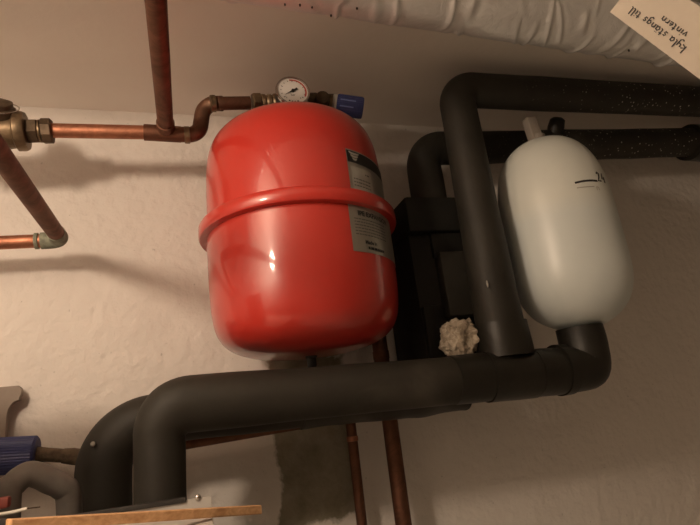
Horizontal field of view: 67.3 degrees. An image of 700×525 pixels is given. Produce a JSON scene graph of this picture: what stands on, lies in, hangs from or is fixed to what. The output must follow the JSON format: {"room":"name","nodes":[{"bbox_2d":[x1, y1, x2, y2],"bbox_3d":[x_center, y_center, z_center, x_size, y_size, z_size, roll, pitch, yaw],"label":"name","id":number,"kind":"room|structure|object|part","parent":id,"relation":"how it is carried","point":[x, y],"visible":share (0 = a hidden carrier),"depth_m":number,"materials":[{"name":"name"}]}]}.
{"room":"mechanical room","nodes":[
{"label":"mechanical room","id":0,"kind":"room"},
{"bbox_2d":[0,106,699,524],"bbox_3d":[0.550,0.673,1.368,3.780,2.442,0.100,-2,-17,-17],"label":"wall","id":1,"kind":"structure","parent":0,"point":[92,324],"depth_m":1.26,"materials":[{"name":"paint"}]},
{"bbox_2d":[0,386,23,436],"bbox_3d":[-0.731,0.313,1.027,0.160,0.124,0.034,-2,-17,-17],"label":"wall bracket","id":2,"kind":"object","parent":1,"relation":"attached to","point":[9,395],"visible":0.83,"depth_m":1.04,"materials":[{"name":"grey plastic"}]},
{"bbox_2d":[71,494,213,524],"bbox_3d":[-0.510,0.850,0.549,0.750,1.700,0.610,-2,-17,-17],"label":"door frame","id":3,"kind":"structure","parent":1,"relation":"attached to","point":[198,501],"depth_m":0.76,"materials":[{"name":"metal"}]},
{"bbox_2d":[0,518,7,524],"bbox_3d":[-0.445,0.338,0.648,0.090,0.038,0.090,-2,-17,-17],"label":"cap","id":4,"kind":"object","parent":3,"relation":"on","point":[2,520],"visible":0.44,"depth_m":0.65,"materials":[{"name":"red plastic"}]},
{"bbox_2d":[0,496,10,508],"bbox_3d":[-0.465,0.339,0.684,0.038,0.060,0.016,-2,-17,-17],"label":"lever","id":5,"kind":"object","parent":4,"relation":"attached to","point":[5,502],"visible":1,"depth_m":0.69,"materials":[{"name":"plastic"}]},
{"bbox_2d":[0,506,39,515],"bbox_3d":[-0.430,0.320,0.676,0.055,0.007,0.011,1,-18,-26],"label":"cable","id":6,"kind":"object","parent":4,"relation":"on","point":[24,508],"visible":1,"depth_m":0.67,"materials":[{"name":"white plastic"}]},
{"bbox_2d":[0,461,82,518],"bbox_3d":[-0.450,0.376,0.762,0.046,0.171,0.121,-20,-20,37],"label":"insulated pipe","id":7,"kind":"object","parent":3,"relation":"on","point":[66,491],"visible":0.96,"depth_m":0.77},
{"bbox_2d":[6,505,261,524],"bbox_3d":[-0.234,0.307,0.637,0.014,0.061,0.322,-19,-20,36],"label":"wooden stick","id":8,"kind":"object","parent":3,"relation":"on","point":[212,512],"visible":1,"depth_m":0.61,"materials":[{"name":"brown wood"}]},
{"bbox_3d":[-0.557,0.431,0.654,0.750,0.148,0.003,-2,-17,-17],"label":"panel","id":9,"kind":"part","parent":3,"relation":"part of","materials":[{"name":"grey wood"}]},
{"bbox_2d":[133,323,611,504],"bbox_3d":[0.108,0.300,0.975,0.948,0.304,0.105,-2,-17,-17],"label":"insulated pipe","id":10,"kind":"object","parent":3,"relation":"on","point":[580,361],"visible":0.94,"depth_m":0.92,"materials":[{"name":"black plastic"}]},
{"bbox_2d":[438,318,479,355],"bbox_3d":[0.225,0.157,1.083,0.076,0.086,0.071,-2,-17,-17],"label":"tuft","id":11,"kind":"object","parent":10,"relation":"on","point":[458,337],"visible":0.79,"depth_m":1.06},
{"bbox_2d":[498,117,633,329],"bbox_3d":[0.483,-0.104,1.229,0.253,0.527,0.253,-2,-17,-17],"label":"vessel","id":12,"kind":"object","parent":10,"relation":"on","point":[570,257],"visible":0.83,"depth_m":1.12,"materials":[{"name":"metal"}]},
{"bbox_2d":[440,72,699,355],"bbox_3d":[1.236,-0.186,1.464,2.122,0.725,0.113,-2,-17,-17],"label":"insulated pipe","id":13,"kind":"object","parent":10,"relation":"attached to","point":[500,323],"visible":1,"depth_m":1.18,"materials":[{"name":"black plastic"}]},
{"bbox_2d":[74,395,471,512],"bbox_3d":[-0.120,0.371,1.047,0.795,0.267,0.110,-2,-17,-17],"label":"insulated pipe","id":14,"kind":"object","parent":1,"relation":"attached to","point":[103,471],"visible":0.34,"depth_m":0.93,"materials":[{"name":"black plastic"}]},
{"bbox_2d":[198,101,397,366],"bbox_3d":[-0.105,-0.045,1.107,0.411,0.527,0.411,-9,-16,6],"label":"vessel","id":15,"kind":"object","parent":1,"relation":"attached to","point":[295,232],"visible":1,"depth_m":0.95,"materials":[{"name":"red metal"}]},
{"bbox_2d":[251,91,332,108],"bbox_3d":[-0.120,-0.345,1.190,0.200,0.104,0.063,-2,-17,-17],"label":"brass manifold","id":16,"kind":"object","parent":15,"relation":"on","point":[322,97],"visible":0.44,"depth_m":1.18,"materials":[{"name":"gold metal"}]},
{"bbox_2d":[275,76,309,102],"bbox_3d":[-0.130,-0.359,1.153,0.076,0.076,0.066,-2,-17,-17],"label":"pressure gauge","id":17,"kind":"object","parent":16,"relation":"attached to","point":[290,88],"visible":0.83,"depth_m":1.13,"materials":[{"name":"silver metal"}]},
{"bbox_2d":[329,94,363,118],"bbox_3d":[-0.009,-0.367,1.235,0.088,0.062,0.050,-5,-16,-7],"label":"valve","id":18,"kind":"object","parent":16,"relation":"attached to","point":[353,106],"visible":0.73,"depth_m":1.21,"materials":[{"name":"blue plastic"}]},
{"bbox_2d":[340,99,355,107],"bbox_3d":[-0.005,-0.367,1.212,0.039,0.023,0.006,-5,-16,-7],"label":"print","id":19,"kind":"object","parent":18,"relation":"attached to","point":[344,103],"depth_m":1.21},
{"bbox_3d":[0.025,-0.157,1.008,0.003,0.048,0.059,-20,-21,39],"label":"rating panel","id":20,"kind":"part","parent":15,"relation":"part of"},
{"bbox_2d":[354,175,370,189],"bbox_3d":[0.024,-0.157,1.005,0.002,0.031,0.048,-21,-21,39],"label":"print","id":21,"kind":"object","parent":15,"relation":"on","point":[361,182],"depth_m":1.00},
{"bbox_2d":[354,217,385,241],"bbox_3d":[0.041,-0.061,0.983,0.005,0.032,0.090,-20,-20,37],"label":"print","id":22,"kind":"object","parent":15,"relation":"attached to","point":[366,229],"depth_m":0.98},
{"bbox_2d":[391,197,476,360],"bbox_3d":[0.237,0.057,1.301,0.241,0.390,0.213,-2,-17,-17],"label":"box","id":23,"kind":"object","parent":1,"relation":"attached to","point":[432,279],"visible":0.45,"depth_m":1.22,"materials":[{"name":"black plastic"}]},
{"bbox_2d":[407,117,699,196],"bbox_3d":[1.163,-0.320,1.655,2.142,0.356,0.118,-2,-17,-17],"label":"insulated pipe","id":24,"kind":"object","parent":23,"relation":"attached to","point":[426,157],"visible":0.66,"depth_m":1.46,"materials":[{"name":"black plastic"}]},
{"bbox_2d":[0,0,699,130],"bbox_3d":[0.784,-0.847,0.457,3.580,0.100,2.600,-2,-17,-17],"label":"ceiling","id":25,"kind":"structure","parent":0,"point":[66,54],"depth_m":1.21,"materials":[{"name":"paint"}]},
{"bbox_2d":[221,0,699,67],"bbox_3d":[0.592,-0.489,1.093,3.533,0.139,0.137,-1,-17,-20],"label":"duct","id":26,"kind":"object","parent":25,"relation":"attached to","point":[589,27],"visible":0.77,"depth_m":0.95,"materials":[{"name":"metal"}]},
{"bbox_2d":[610,0,699,78],"bbox_3d":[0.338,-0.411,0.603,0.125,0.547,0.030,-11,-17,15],"label":"paper card","id":27,"kind":"object","parent":25,"relation":"hanging from","point":[673,26],"visible":1,"depth_m":0.56,"materials":[{"name":"beige"}]},
{"bbox_3d":[1.058,1.388,-0.189,3.580,0.100,2.600,-2,-17,-17],"label":"floor","id":28,"kind":"structure","parent":0,"visible":0},
{"bbox_2d":[186,423,366,524],"bbox_3d":[-0.141,1.042,0.931,0.496,1.458,0.026,-2,-17,-17],"label":"copper pipe","id":29,"kind":"object","parent":28,"relation":"on","point":[352,438],"visible":0.3,"depth_m":1.14,"materials":[{"name":"brown metal"}]},
{"bbox_2d":[0,435,79,474],"bbox_3d":[-0.610,0.360,1.001,0.318,0.079,0.068,-2,-17,-17],"label":"valve","id":30,"kind":"object","parent":29,"relation":"attached to","point":[14,451],"visible":0.58,"depth_m":0.98,"materials":[{"name":"blue plastic"}]},
{"bbox_2d":[372,336,411,524],"bbox_3d":[0.142,0.787,1.061,0.038,1.950,0.038,-2,-17,-17],"label":"copper pipe","id":31,"kind":"object","parent":28,"relation":"on","point":[402,516],"visible":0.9,"depth_m":1.15,"materials":[{"name":"brown metal"}]},
{"bbox_3d":[-0.835,0.328,-0.413,0.100,2.442,2.600,-2,-17,-17],"label":"wall","id":32,"kind":"structure","parent":0,"visible":0},
{"bbox_2d":[0,98,54,150],"bbox_3d":[-0.618,-0.244,1.028,0.093,0.108,0.093,-2,-17,-17],"label":"valve","id":33,"kind":"object","parent":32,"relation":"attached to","point":[19,132],"visible":0.98,"depth_m":0.98,"materials":[{"name":"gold metal"}]},
{"bbox_2d":[51,95,250,143],"bbox_3d":[-0.409,-0.309,1.110,0.400,0.110,0.057,-2,-17,-17],"label":"copper pipe","id":34,"kind":"object","parent":33,"relation":"attached to","point":[207,106],"visible":1,"depth_m":1.10,"materials":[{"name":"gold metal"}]},
{"bbox_2d":[144,0,174,135],"bbox_3d":[-0.286,-0.378,0.773,0.038,0.061,0.746,-2,-17,-17],"label":"copper pipe","id":35,"kind":"object","parent":34,"relation":"attached to","point":[156,10],"visible":1,"depth_m":0.88,"materials":[{"name":"brown metal"}]},
{"bbox_2d":[156,119,174,135],"bbox_3d":[-0.384,-0.285,1.095,0.037,0.038,0.027,-2,-17,-17],"label":"socket","id":36,"kind":"object","parent":35,"relation":"attached to","point":[167,130],"depth_m":1.08,"materials":[{"name":"orange metal"}]},
{"bbox_2d":[0,134,67,249],"bbox_3d":[-0.775,-0.152,0.608,0.653,0.052,0.867,-2,-17,-17],"label":"copper pipe","id":37,"kind":"object","parent":32,"relation":"attached to","point":[54,235],"visible":1,"depth_m":0.91,"materials":[{"name":"brown metal"}]}
]}

